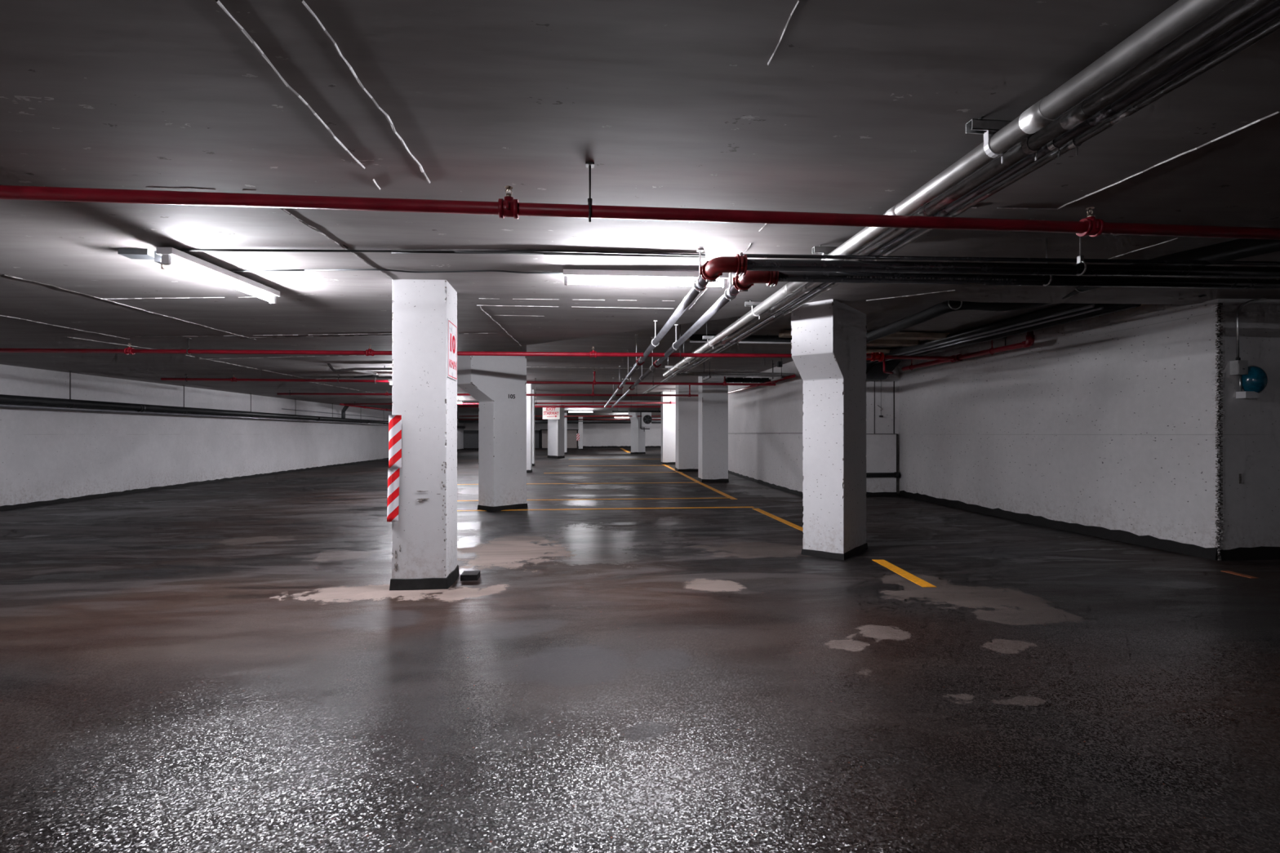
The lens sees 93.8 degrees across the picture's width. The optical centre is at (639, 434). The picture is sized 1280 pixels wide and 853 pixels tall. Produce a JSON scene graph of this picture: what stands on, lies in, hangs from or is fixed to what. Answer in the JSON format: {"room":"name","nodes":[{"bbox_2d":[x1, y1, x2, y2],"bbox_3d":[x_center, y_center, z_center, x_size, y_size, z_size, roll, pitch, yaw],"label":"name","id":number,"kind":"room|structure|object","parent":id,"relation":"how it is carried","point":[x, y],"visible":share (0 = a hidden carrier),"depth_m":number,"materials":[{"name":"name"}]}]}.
{"room":"parking garage","nodes":[
{"label":"parking garage","id":0,"kind":"room"},
{"bbox_2d":[0,364,463,506],"bbox_3d":[-11.610,-0.225,19.935,0.300,3.050,58.000,0,0,-6],"label":"wall","id":1,"kind":"structure","parent":0,"point":[46,455],"depth_m":13.09,"materials":[{"name":"white paint"}]},
{"bbox_2d":[0,448,463,511],"bbox_3d":[-11.450,1.218,19.951,0.042,0.104,58.000,0,0,-6],"label":"baseboard","id":2,"kind":"structure","parent":1,"relation":"attached to","point":[154,488],"depth_m":13.12,"materials":[{"name":"black paint"}]},
{"bbox_2d":[281,408,388,418],"bbox_3d":[-12.586,-0.770,31.395,0.028,0.088,25.000,0,0,-6],"label":"conduit","id":3,"kind":"object","parent":1,"relation":"attached to","point":[282,408],"visible":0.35,"depth_m":22.33,"materials":[{"name":"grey metal"}]},
{"bbox_2d":[463,417,661,446],"bbox_3d":[-3.841,-0.225,50.017,21.600,3.050,0.300,0,0,-6],"label":"wall","id":4,"kind":"structure","parent":0,"point":[593,434],"depth_m":49.99,"materials":[{"name":"white paint"}]},
{"bbox_2d":[463,430,542,448],"bbox_3d":[-11.648,0.418,48.978,7.144,1.464,0.120,0,0,-6],"label":"door","id":5,"kind":"structure","parent":4,"relation":"in","point":[470,437],"depth_m":48.75,"materials":[{"name":"paint"}]},
{"bbox_2d":[540,429,578,448],"bbox_3d":[-6.653,0.378,49.482,3.155,1.544,0.120,0,0,-6],"label":"door","id":6,"kind":"structure","parent":4,"relation":"in","point":[572,442],"depth_m":49.53,"materials":[{"name":"brown paint"}]},
{"bbox_2d":[463,445,661,449],"bbox_3d":[-3.725,1.128,49.863,21.400,0.283,0.050,0,0,-6],"label":"baseboard","id":7,"kind":"structure","parent":4,"relation":"attached to","point":[584,446],"depth_m":49.98,"materials":[{"name":"black paint"}]},
{"bbox_2d":[0,448,1279,852],"bbox_3d":[-0.904,1.150,20.915,21.600,0.199,57.800,0,0,-6],"label":"floor","id":8,"kind":"structure","parent":0,"point":[233,666],"depth_m":3.02,"materials":[{"name":"concrete"}]},
{"bbox_2d":[389,279,459,591],"bbox_3d":[-1.800,0.007,5.039,0.482,2.525,0.497,0,0,-6],"label":"concrete column","id":9,"kind":"structure","parent":8,"relation":"on","point":[424,535],"depth_m":4.82,"materials":[{"name":"white paint"}]},
{"bbox_2d":[386,467,399,521],"bbox_3d":[-2.003,0.486,4.825,0.084,0.426,0.141,0,0,-39],"label":"guard","id":10,"kind":"object","parent":9,"relation":"attached to","point":[393,500],"visible":0.98,"depth_m":4.77,"materials":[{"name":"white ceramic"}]},
{"bbox_2d":[388,414,401,467],"bbox_3d":[-1.991,0.059,4.828,0.082,0.424,0.141,0,0,-42],"label":"guard","id":11,"kind":"object","parent":9,"relation":"attached to","point":[394,420],"visible":1,"depth_m":4.78,"materials":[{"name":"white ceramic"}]},
{"bbox_2d":[447,318,457,380],"bbox_3d":[-1.581,-0.703,5.041,0.011,0.475,0.350,0,0,-6],"label":"speed sign","id":12,"kind":"object","parent":9,"relation":"attached to","point":[451,327],"visible":1,"depth_m":5.01,"materials":[{"name":"white plastic"}]},
{"bbox_2d":[460,570,479,581],"bbox_3d":[-1.466,1.226,5.179,0.140,0.052,0.160,0,0,-6],"label":"block","id":13,"kind":"object","parent":8,"relation":"on","point":[467,575],"visible":1,"depth_m":5.11,"materials":[{"name":"rubber"}]},
{"bbox_2d":[457,345,528,511],"bbox_3d":[-2.399,-0.138,9.737,0.390,2.784,1.137,0,0,42],"label":"concrete column","id":14,"kind":"structure","parent":8,"relation":"on","point":[499,383],"depth_m":9.69,"materials":[{"name":"white paint"}]},
{"bbox_2d":[526,383,532,472],"bbox_3d":[-3.303,-0.187,17.797,0.199,2.685,0.448,0,0,-6],"label":"concrete column","id":15,"kind":"structure","parent":8,"relation":"on","point":[529,386],"depth_m":17.60,"materials":[{"name":"white paint"}]},
{"bbox_2d":[532,389,534,466],"bbox_3d":[-3.701,-0.208,20.601,0.177,2.644,0.448,0,0,-6],"label":"concrete column","id":16,"kind":"structure","parent":8,"relation":"on","point":[533,390],"depth_m":20.41,"materials":[{"name":"white paint"}]},
{"bbox_2d":[547,404,564,458],"bbox_3d":[-3.808,-0.075,27.109,0.512,2.365,2.619,0,0,-23],"label":"concrete column","id":17,"kind":"structure","parent":8,"relation":"on","point":[555,427],"depth_m":26.35,"materials":[{"name":"white paint"}]},
{"bbox_2d":[542,407,559,419],"bbox_3d":[-3.824,-0.919,25.775,0.731,0.551,0.024,0,0,-6],"label":"exit sign","id":18,"kind":"object","parent":17,"relation":"attached to","point":[548,413],"visible":0.98,"depth_m":25.77,"materials":[{"name":"beige plastic"}]},
{"bbox_2d":[564,413,567,453],"bbox_3d":[-4.405,-0.046,35.347,0.223,2.431,0.448,0,0,-6],"label":"concrete column","id":19,"kind":"structure","parent":8,"relation":"on","point":[565,414],"depth_m":35.15,"materials":[{"name":"white paint"}]},
{"bbox_2d":[457,482,690,484],"bbox_3d":[-1.433,1.189,14.408,5.839,0.006,0.092,0,0,-6],"label":"parking line","id":20,"kind":"object","parent":8,"relation":"on","point":[629,482],"visible":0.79,"depth_m":14.36,"materials":[{"name":"yellow paint"}]},
{"bbox_2d":[577,417,582,449],"bbox_3d":[-4.339,-0.051,43.786,0.364,2.443,0.348,0,0,-6],"label":"concrete column","id":21,"kind":"structure","parent":8,"relation":"on","point":[580,424],"depth_m":43.63,"materials":[{"name":"white paint"}]},
{"bbox_2d":[457,497,731,501],"bbox_3d":[-0.799,1.219,11.187,5.162,0.006,0.088,0,0,-6],"label":"parking line","id":22,"kind":"object","parent":8,"relation":"on","point":[728,497],"visible":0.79,"depth_m":11.20,"materials":[{"name":"yellow paint"}]},
{"bbox_2d":[579,458,628,459],"bbox_3d":[-1.039,1.052,25.183,3.899,0.006,0.092,0,0,-6],"label":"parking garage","id":23,"kind":"object","parent":8,"relation":"on","point":[580,459],"visible":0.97,"depth_m":25.09,"materials":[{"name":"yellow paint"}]},
{"bbox_2d":[457,506,754,511],"bbox_3d":[-0.525,1.231,9.862,4.908,0.006,0.103,0,0,-6],"label":"parking line","id":24,"kind":"object","parent":8,"relation":"on","point":[688,507],"visible":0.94,"depth_m":9.83,"materials":[{"name":"yellow paint"}]},
{"bbox_2d":[582,465,635,466],"bbox_3d":[-0.705,1.092,20.740,3.512,0.006,0.092,0,0,-6],"label":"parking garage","id":25,"kind":"object","parent":8,"relation":"on","point":[583,465],"visible":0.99,"depth_m":20.67,"materials":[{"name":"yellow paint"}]},
{"bbox_2d":[543,471,682,473],"bbox_3d":[-0.765,1.137,17.643,4.090,0.006,0.092,0,0,-6],"label":"parking line","id":26,"kind":"object","parent":8,"relation":"on","point":[659,472],"visible":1,"depth_m":17.50,"materials":[{"name":"yellow paint"}]},
{"bbox_2d":[628,412,645,453],"bbox_3d":[-0.163,-0.058,34.896,0.453,2.455,1.045,0,0,41],"label":"concrete column","id":27,"kind":"structure","parent":8,"relation":"on","point":[637,435],"depth_m":34.72,"materials":[{"name":"white paint"}]},
{"bbox_2d":[641,412,652,426],"bbox_3d":[0.388,-0.849,34.764,0.590,0.848,0.385,0,0,-6],"label":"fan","id":28,"kind":"object","parent":27,"relation":"attached to","point":[646,419],"visible":0.98,"depth_m":34.59,"materials":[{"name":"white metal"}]},
{"bbox_2d":[660,391,675,464],"bbox_3d":[1.101,-0.210,21.672,0.669,2.639,0.548,0,0,-6],"label":"concrete column","id":29,"kind":"structure","parent":8,"relation":"on","point":[668,411],"depth_m":21.42,"materials":[{"name":"white paint"}]},
{"bbox_2d":[675,385,698,471],"bbox_3d":[1.489,-0.188,18.423,0.754,2.685,0.648,0,0,-6],"label":"concrete column","id":30,"kind":"structure","parent":8,"relation":"on","point":[686,437],"depth_m":18.12,"materials":[{"name":"white paint"}]},
{"bbox_2d":[662,464,737,499],"bbox_3d":[1.298,1.154,16.381,0.113,0.140,10.393,0,0,-5],"label":"parking line","id":31,"kind":"object","parent":8,"relation":"on","point":[673,469],"visible":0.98,"depth_m":13.96,"materials":[{"name":"yellow paint"}]},
{"bbox_2d":[697,376,728,482],"bbox_3d":[1.828,-0.160,14.991,0.695,2.740,0.548,0,0,-6],"label":"concrete column","id":32,"kind":"structure","parent":8,"relation":"on","point":[713,400],"depth_m":14.74,"materials":[{"name":"white paint"}]},
{"bbox_2d":[752,508,803,531],"bbox_3d":[2.044,1.241,8.653,0.112,0.020,2.534,0,0,-6],"label":"parking line","id":33,"kind":"object","parent":8,"relation":"on","point":[765,513],"visible":0.82,"depth_m":8.70,"materials":[{"name":"yellow paint"}]},
{"bbox_2d":[791,298,867,559],"bbox_3d":[1.996,-0.017,6.264,0.476,2.573,1.032,0,0,38],"label":"concrete column","id":34,"kind":"structure","parent":8,"relation":"on","point":[828,340],"depth_m":6.07,"materials":[{"name":"white paint"}]},
{"bbox_2d":[872,560,936,587],"bbox_3d":[2.361,1.248,5.412,0.117,0.005,1.055,0,0,0],"label":"parking line","id":35,"kind":"object","parent":8,"relation":"on","point":[920,582],"visible":1,"depth_m":5.32,"materials":[{"name":"yellow paint"}]},
{"bbox_2d":[1220,570,1257,578],"bbox_3d":[5.329,1.248,5.322,0.070,0.005,0.268,0,0,-1],"label":"parking line","id":36,"kind":"object","parent":8,"relation":"on","point":[1226,571],"visible":1,"depth_m":5.32,"materials":[{"name":"orange paint"}]},
{"bbox_2d":[0,0,1279,419],"bbox_3d":[-0.924,-1.494,21.114,21.600,0.713,58.600,0,0,-6],"label":"ceiling","id":37,"kind":"structure","parent":0,"point":[823,106],"depth_m":2.73,"materials":[{"name":"paint"}]},
{"bbox_2d":[117,248,172,269],"bbox_3d":[-3.272,-1.161,3.985,0.330,0.150,0.177,0,0,-6],"label":"junction box","id":38,"kind":"object","parent":37,"relation":"attached to","point":[131,253],"visible":0.67,"depth_m":3.95,"materials":[{"name":"metal"}]},
{"bbox_2d":[154,250,172,263],"bbox_3d":[-3.137,-1.161,3.939,0.070,0.070,0.060,0,0,-6],"label":"socket","id":39,"kind":"object","parent":38,"relation":"attached to","point":[157,258],"depth_m":3.91,"materials":[{"name":"metal"}]},
{"bbox_2d":[155,247,279,303],"bbox_3d":[-3.061,-1.161,4.431,0.100,0.136,1.189,0,0,-1],"label":"fluorescent light","id":40,"kind":"object","parent":37,"relation":"hanging from","point":[167,254],"visible":1,"depth_m":4.27,"materials":[{"name":"white plastic"}]},
{"bbox_2d":[0,370,465,428],"bbox_3d":[-11.405,-0.836,24.479,0.718,0.838,47.000,0,0,-6],"label":"drain pipe","id":41,"kind":"object","parent":37,"relation":"hanging from","point":[119,407],"visible":0.89,"depth_m":12.74,"materials":[{"name":"grey metal"}]},
{"bbox_2d":[327,363,391,378],"bbox_3d":[-4.665,-1.112,10.581,1.414,0.218,0.624,0,0,-6],"label":"conduit","id":42,"kind":"object","parent":37,"relation":"attached to","point":[372,375],"visible":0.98,"depth_m":10.55,"materials":[{"name":"metal"}]},
{"bbox_2d":[353,374,378,378],"bbox_3d":[-4.856,-1.018,10.616,0.520,0.030,0.120,0,0,29],"label":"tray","id":43,"kind":"object","parent":42,"relation":"on","point":[371,375],"depth_m":10.57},
{"bbox_2d":[231,268,562,274],"bbox_3d":[-1.911,-1.233,4.537,2.630,0.046,0.116,0,0,-3],"label":"cable","id":44,"kind":"object","parent":37,"relation":"attached to","point":[337,269],"visible":0.99,"depth_m":4.51,"materials":[{"name":"metal"}]},
{"bbox_2d":[0,324,871,358],"bbox_3d":[-2.879,-1.252,7.616,11.881,0.536,0.095,0,0,-3],"label":"pipe","id":45,"kind":"object","parent":37,"relation":"hanging from","point":[129,350],"visible":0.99,"depth_m":7.55,"materials":[{"name":"metal"}]},
{"bbox_2d":[177,248,705,257],"bbox_3d":[-1.383,-1.236,4.088,3.706,0.066,0.098,0,0,-4],"label":"conduit","id":46,"kind":"object","parent":37,"relation":"attached to","point":[184,249],"visible":0.83,"depth_m":4.04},
{"bbox_2d":[160,368,775,386],"bbox_3d":[-3.192,-1.272,12.294,12.307,0.496,0.093,0,0,-6],"label":"pipe","id":47,"kind":"object","parent":37,"relation":"hanging from","point":[233,379],"visible":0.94,"depth_m":12.36,"materials":[{"name":"metal"}]},
{"bbox_2d":[276,377,697,396],"bbox_3d":[-3.971,-1.272,16.244,11.338,0.497,0.112,0,0,-3],"label":"pipe","id":48,"kind":"object","parent":37,"relation":"hanging from","point":[290,393],"visible":0.79,"depth_m":16.30,"materials":[{"name":"metal"}]},
{"bbox_2d":[342,389,675,405],"bbox_3d":[-4.701,-1.271,20.906,12.077,0.498,0.138,0,0,4],"label":"pipe","id":49,"kind":"object","parent":37,"relation":"hanging from","point":[670,402],"visible":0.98,"depth_m":20.73,"materials":[{"name":"metal"}]},
{"bbox_2d":[339,403,391,410],"bbox_3d":[-10.297,-1.005,23.041,0.107,0.170,3.739,0,0,10],"label":"pipe","id":50,"kind":"object","parent":49,"relation":"attached to","point":[342,404],"visible":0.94,"depth_m":22.58,"materials":[{"name":"metal"}]},
{"bbox_2d":[391,249,705,256],"bbox_3d":[-0.610,-1.248,4.106,2.152,0.041,0.086,0,0,-4],"label":"conduit","id":51,"kind":"object","parent":37,"relation":"attached to","point":[491,251],"visible":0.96,"depth_m":4.09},
{"bbox_2d":[457,420,661,423],"bbox_3d":[-5.567,-1.032,43.662,14.924,0.585,0.344,0,0,-6],"label":"pipe","id":52,"kind":"object","parent":37,"relation":"hanging from","point":[459,421],"visible":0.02,"depth_m":43.71,"materials":[{"name":"metal"}]},
{"bbox_2d":[458,404,661,408],"bbox_3d":[-3.109,-1.268,23.409,7.889,0.503,0.150,0,0,-2],"label":"pipe","id":53,"kind":"object","parent":37,"relation":"hanging from","point":[562,406],"visible":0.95,"depth_m":23.40,"materials":[{"name":"metal"}]},
{"bbox_2d":[458,415,661,417],"bbox_3d":[-4.365,-1.135,34.235,11.702,0.353,0.094,0,0,-6],"label":"pipe","id":54,"kind":"object","parent":37,"relation":"hanging from","point":[459,415],"visible":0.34,"depth_m":34.37,"materials":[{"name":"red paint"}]},
{"bbox_2d":[458,418,661,420],"bbox_3d":[-4.871,-1.091,38.204,13.058,0.452,0.104,0,0,-6],"label":"pipe","id":55,"kind":"object","parent":37,"relation":"hanging from","point":[459,419],"visible":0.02,"depth_m":38.34,"materials":[{"name":"metal"}]},
{"bbox_2d":[568,409,592,412],"bbox_3d":[-3.036,-1.188,30.639,1.260,0.161,0.100,0,0,-6],"label":"fluorescent light","id":56,"kind":"object","parent":37,"relation":"attached to","point":[571,411],"visible":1,"depth_m":30.60,"materials":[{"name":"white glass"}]},
{"bbox_2d":[612,400,661,413],"bbox_3d":[-0.096,-1.232,26.506,2.265,0.575,0.093,0,0,0],"label":"pipe","id":57,"kind":"object","parent":37,"relation":"hanging from","point":[617,411],"visible":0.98,"depth_m":26.48,"materials":[{"name":"metal"}]},
{"bbox_2d":[0,161,1279,239],"bbox_3d":[0.534,-1.127,2.863,7.854,0.271,0.103,0,0,-5],"label":"pipe","id":58,"kind":"object","parent":37,"relation":"hanging from","point":[1091,226],"visible":1,"depth_m":2.78,"materials":[{"name":"metal"}]},
{"bbox_2d":[504,195,513,200],"bbox_3d":[-0.605,-1.065,2.762,0.042,0.050,0.043,0,0,-6],"label":"outlet","id":59,"kind":"object","parent":58,"relation":"attached to","point":[507,197],"depth_m":2.74,"materials":[{"name":"red paint"}]},
{"bbox_2d":[1084,216,1095,220],"bbox_3d":[2.268,-1.065,3.016,0.042,0.050,0.043,0,0,-6],"label":"outlet","id":60,"kind":"object","parent":58,"relation":"attached to","point":[1090,218],"depth_m":3.00,"materials":[{"name":"red paint"}]},
{"bbox_2d":[563,267,728,288],"bbox_3d":[0.047,-1.205,4.590,1.260,0.140,0.100,0,0,-4],"label":"fluorescent light","id":61,"kind":"object","parent":37,"relation":"attached to","point":[567,273],"visible":0.79,"depth_m":4.56,"materials":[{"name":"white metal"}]},
{"bbox_2d":[685,333,716,342],"bbox_3d":[0.915,-1.438,9.038,0.461,0.125,0.100,0,0,-6],"label":"fluorescent light","id":62,"kind":"object","parent":37,"relation":"attached to","point":[698,338],"depth_m":9.00,"materials":[{"name":"white metal"}]},
{"bbox_2d":[702,358,711,380],"bbox_3d":[1.322,-1.304,11.868,0.040,0.432,0.650,0,0,-6],"label":"channel","id":63,"kind":"object","parent":37,"relation":"hanging from","point":[709,375],"visible":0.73,"depth_m":11.71,"materials":[{"name":"metal"}]},
{"bbox_2d":[702,316,742,348],"bbox_3d":[1.069,-1.310,7.746,0.518,0.419,0.042,0,0,-6],"label":"channel","id":64,"kind":"object","parent":37,"relation":"hanging from","point":[704,337],"visible":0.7,"depth_m":7.72,"materials":[{"name":"metal"}]},
{"bbox_2d":[662,0,1232,377],"bbox_3d":[1.139,-1.178,5.542,0.090,0.090,12.800,0,0,-6],"label":"pipe","id":65,"kind":"object","parent":64,"relation":"attached to","point":[1182,15],"visible":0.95,"depth_m":2.15,"materials":[{"name":"metal"}]},
{"bbox_2d":[742,253,1279,265],"bbox_3d":[3.076,-1.120,3.872,4.901,0.024,0.024,0,0,-3],"label":"conduit","id":66,"kind":"object","parent":65,"relation":"attached to","point":[748,255],"visible":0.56,"depth_m":3.83,"materials":[{"name":"metal"}]},
{"bbox_2d":[672,0,1277,377],"bbox_3d":[2.473,-1.188,5.692,2.437,0.064,12.830,0,0,-6],"label":"conduit","id":67,"kind":"object","parent":64,"relation":"attached to","point":[1239,11],"visible":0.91,"depth_m":2.21,"materials":[{"name":"metal"}]},
{"bbox_2d":[680,0,1279,373],"bbox_3d":[1.418,-1.198,5.370,0.047,0.047,12.400,0,0,-6],"label":"conduit","id":68,"kind":"object","parent":64,"relation":"attached to","point":[1271,11],"visible":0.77,"depth_m":2.22,"materials":[{"name":"grey metal"}]},
{"bbox_2d":[684,16,1279,374],"bbox_3d":[2.588,-1.203,5.571,2.232,0.034,12.566,0,0,-6],"label":"conduit","id":69,"kind":"object","parent":64,"relation":"attached to","point":[1273,25],"visible":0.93,"depth_m":2.36,"materials":[{"name":"metal"}]},
{"bbox_2d":[728,364,795,393],"bbox_3d":[2.697,-1.308,14.811,0.107,0.425,6.270,0,0,-6],"label":"pipe","id":70,"kind":"object","parent":37,"relation":"hanging from","point":[793,375],"visible":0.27,"depth_m":13.30,"materials":[{"name":"metal"}]},
{"bbox_2d":[723,377,770,382],"bbox_3d":[2.457,-1.216,13.515,1.150,0.100,0.200,0,0,-6],"label":"fluorescent light","id":71,"kind":"object","parent":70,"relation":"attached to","point":[728,380],"visible":0.79,"depth_m":13.43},
{"bbox_2d":[738,334,791,343],"bbox_3d":[1.899,-1.440,9.137,0.814,0.129,0.100,0,0,-6],"label":"fluorescent light","id":72,"kind":"object","parent":37,"relation":"attached to","point":[752,339],"depth_m":9.11,"materials":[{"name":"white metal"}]},
{"bbox_2d":[744,300,797,319],"bbox_3d":[1.266,-1.194,5.756,0.524,0.185,0.042,0,0,-6],"label":"channel","id":73,"kind":"object","parent":37,"relation":"hanging from","point":[751,304],"visible":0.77,"depth_m":5.72,"materials":[{"name":"metal"}]},
{"bbox_2d":[770,357,783,381],"bbox_3d":[2.747,-1.304,12.011,0.040,0.432,0.650,0,0,-6],"label":"channel","id":74,"kind":"object","parent":37,"relation":"hanging from","point":[781,376],"visible":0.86,"depth_m":11.91,"materials":[{"name":"metal"}]},
{"bbox_2d":[778,339,919,346],"bbox_3d":[3.319,-1.458,9.491,2.222,0.070,0.220,0,0,-6],"label":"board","id":75,"kind":"object","parent":37,"relation":"attached to","point":[876,342],"visible":0.43,"depth_m":9.46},
{"bbox_2d":[812,244,886,261],"bbox_3d":[1.435,-1.194,4.085,0.524,0.185,0.042,0,0,-6],"label":"channel","id":76,"kind":"object","parent":37,"relation":"hanging from","point":[820,250],"visible":0.19,"depth_m":4.05,"materials":[{"name":"metal"}]},
{"bbox_2d":[778,329,949,340],"bbox_3d":[3.311,-1.460,8.837,2.529,0.075,0.220,0,0,-6],"label":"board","id":77,"kind":"object","parent":37,"relation":"hanging from","point":[784,333],"visible":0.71,"depth_m":8.81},
{"bbox_2d":[866,349,891,354],"bbox_3d":[4.177,-1.455,10.623,1.117,0.060,0.300,0,0,-6],"label":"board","id":78,"kind":"object","parent":37,"relation":"attached to","point":[868,351],"visible":0.14,"depth_m":10.47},
{"bbox_2d":[882,303,1141,364],"bbox_3d":[4.922,-1.380,8.990,0.100,0.100,5.500,0,0,-6],"label":"pipe","id":79,"kind":"object","parent":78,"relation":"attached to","point":[1126,306],"visible":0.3,"depth_m":7.62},
{"bbox_2d":[866,360,900,381],"bbox_3d":[4.179,-1.276,11.520,1.815,0.488,0.355,0,0,-6],"label":"air duct","id":80,"kind":"object","parent":37,"relation":"hanging from","point":[874,372],"visible":0.08,"depth_m":11.42,"materials":[{"name":"metal"}]},
{"bbox_2d":[873,303,1124,363],"bbox_3d":[4.743,-1.400,8.972,0.110,0.110,5.500,0,0,-6],"label":"pipe","id":81,"kind":"object","parent":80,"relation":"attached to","point":[1097,305],"visible":0.12,"depth_m":7.30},
{"bbox_2d":[604,236,1279,407],"bbox_3d":[1.935,-1.242,13.154,4.987,0.556,19.213,0,0,-6],"label":"pipe","id":82,"kind":"object","parent":37,"relation":"hanging from","point":[712,269],"visible":1,"depth_m":3.71,"materials":[{"name":"grey metal"}]},
{"bbox_2d":[611,237,1279,407],"bbox_3d":[2.291,-1.243,13.331,5.177,0.554,18.933,0,0,-6],"label":"pipe","id":83,"kind":"object","parent":37,"relation":"hanging from","point":[744,282],"visible":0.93,"depth_m":3.99,"materials":[{"name":"grey metal"}]},
{"bbox_2d":[901,330,1034,370],"bbox_3d":[5.108,-1.344,9.636,0.132,0.352,3.228,0,0,-6],"label":"pipe","id":84,"kind":"object","parent":37,"relation":"hanging from","point":[1029,341],"visible":0.96,"depth_m":9.00,"materials":[{"name":"metal"}]},
{"bbox_2d":[866,351,954,373],"bbox_3d":[4.056,-1.134,9.559,1.992,0.330,0.228,0,0,-6],"label":"pipe","id":85,"kind":"object","parent":84,"relation":"attached to","point":[880,357],"visible":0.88,"depth_m":9.52,"materials":[{"name":"metal"}]},
{"bbox_2d":[866,304,1094,363],"bbox_3d":[4.455,-1.330,8.641,0.028,0.027,4.900,0,0,-6],"label":"conduit","id":86,"kind":"object","parent":37,"relation":"attached to","point":[1091,305],"visible":1,"depth_m":7.48,"materials":[{"name":"grey metal"}]},
{"bbox_2d":[866,302,1096,361],"bbox_3d":[4.574,-1.430,8.954,0.100,0.100,5.500,0,0,-6],"label":"pipe","id":87,"kind":"object","parent":37,"relation":"attached to","point":[1061,308],"visible":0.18,"depth_m":7.76,"materials":[{"name":"metal"}]},
{"bbox_2d":[871,306,1103,364],"bbox_3d":[4.554,-1.310,8.651,0.028,0.027,4.900,0,0,-6],"label":"conduit","id":88,"kind":"object","parent":37,"relation":"attached to","point":[1100,308],"visible":1,"depth_m":7.53,"materials":[{"name":"grey metal"}]},
{"bbox_2d":[965,117,1093,164],"bbox_3d":[1.597,-1.194,2.453,0.530,0.185,0.042,0,0,-6],"label":"channel","id":89,"kind":"object","parent":37,"relation":"hanging from","point":[987,127],"visible":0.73,"depth_m":2.44,"materials":[{"name":"metal"}]},
{"bbox_2d":[866,238,1279,342],"bbox_3d":[3.748,-1.315,6.428,1.070,0.411,6.276,0,0,-6],"label":"pipe","id":90,"kind":"object","parent":37,"relation":"hanging from","point":[1240,248],"visible":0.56,"depth_m":4.36,"materials":[{"name":"metal"}]},
{"bbox_2d":[728,360,803,433],"bbox_3d":[2.765,-0.225,18.019,0.300,3.050,12.700,0,0,-6],"label":"wall","id":91,"kind":"structure","parent":0,"point":[777,409],"depth_m":13.98,"materials":[{"name":"white paint"}]},
{"bbox_2d":[728,381,897,493],"bbox_3d":[3.503,0.125,18.053,1.895,2.350,12.780,0,0,-6],"label":"wall","id":92,"kind":"structure","parent":91,"relation":"attached to","point":[776,459],"depth_m":12.73,"materials":[{"name":"white paint"}]},
{"bbox_2d":[866,364,898,495],"bbox_3d":[4.353,-0.225,11.947,2.140,3.050,0.300,0,0,-6],"label":"wall","id":93,"kind":"structure","parent":0,"point":[885,424],"depth_m":11.85,"materials":[{"name":"white paint"}]},
{"bbox_2d":[877,380,883,417],"bbox_3d":[4.718,-0.700,11.753,0.109,0.735,0.040,0,0,-6],"label":"hanging wire","id":94,"kind":"object","parent":93,"relation":"hanging from","point":[881,415],"visible":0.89,"depth_m":11.75,"materials":[{"name":"metal"}]},
{"bbox_2d":[866,471,900,477],"bbox_3d":[4.170,0.800,11.668,1.840,0.107,0.110,0,0,-6],"label":"rail","id":95,"kind":"object","parent":93,"relation":"attached to","point":[896,474],"visible":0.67,"depth_m":11.69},
{"bbox_2d":[898,298,1244,558],"bbox_3d":[5.583,-0.225,8.921,0.300,3.050,5.970,0,0,-6],"label":"wall","id":96,"kind":"structure","parent":0,"point":[1104,420],"depth_m":7.41,"materials":[{"name":"white paint"}]},
{"bbox_2d":[728,470,1279,560],"bbox_3d":[6.651,1.129,15.394,7.674,0.283,18.704,0,0,-6],"label":"baseboard","id":97,"kind":"structure","parent":96,"relation":"attached to","point":[1262,553],"depth_m":7.21,"materials":[{"name":"black paint"}]},
{"bbox_2d":[1244,298,1279,547],"bbox_3d":[8.570,-0.225,6.354,5.670,3.050,0.260,0,0,-6],"label":"wall","id":98,"kind":"structure","parent":0,"point":[1262,317],"depth_m":5.99,"materials":[{"name":"white paint"}]},
{"bbox_2d":[1211,302,1225,559],"bbox_3d":[5.749,-0.025,5.947,0.101,2.550,0.061,0,0,35],"label":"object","id":99,"kind":"structure","parent":98,"relation":"attached to","point":[1218,309],"depth_m":5.94,"materials":[{"name":"white paint"}]},
{"bbox_2d":[1230,360,1248,375],"bbox_3d":[5.921,-0.656,5.913,0.110,0.140,0.084,0,0,-6],"label":"junction box","id":100,"kind":"object","parent":98,"relation":"attached to","point":[1237,367],"visible":1,"depth_m":5.88,"materials":[{"name":"grey"}]},
{"bbox_2d":[1238,374,1242,391],"bbox_3d":[5.945,-0.502,5.928,0.032,0.170,0.022,0,0,-6],"label":"conduit","id":101,"kind":"object","parent":100,"relation":"attached to","point":[1239,375],"visible":1,"depth_m":5.92,"materials":[{"name":"metal"}]},
{"bbox_2d":[1235,391,1257,398],"bbox_3d":[6.001,-0.387,5.918,0.135,0.066,0.090,0,0,-6],"label":"box","id":102,"kind":"object","parent":98,"relation":"attached to","point":[1246,394],"visible":1,"depth_m":5.88,"materials":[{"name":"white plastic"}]},
{"bbox_2d":[1235,297,1266,359],"bbox_3d":[6.360,-1.060,5.959,0.919,0.669,0.037,0,0,-4],"label":"conduit","id":103,"kind":"object","parent":98,"relation":"attached to","point":[1241,307],"visible":0.85,"depth_m":5.92,"materials":[{"name":"metal"}]},
{"bbox_2d":[1241,365,1267,393],"bbox_3d":[6.068,-0.533,5.895,0.216,0.290,0.150,0,0,-6],"label":"dome light","id":104,"kind":"object","parent":98,"relation":"attached to","point":[1256,380],"visible":0.98,"depth_m":5.86,"materials":[{"name":"blue plastic"}]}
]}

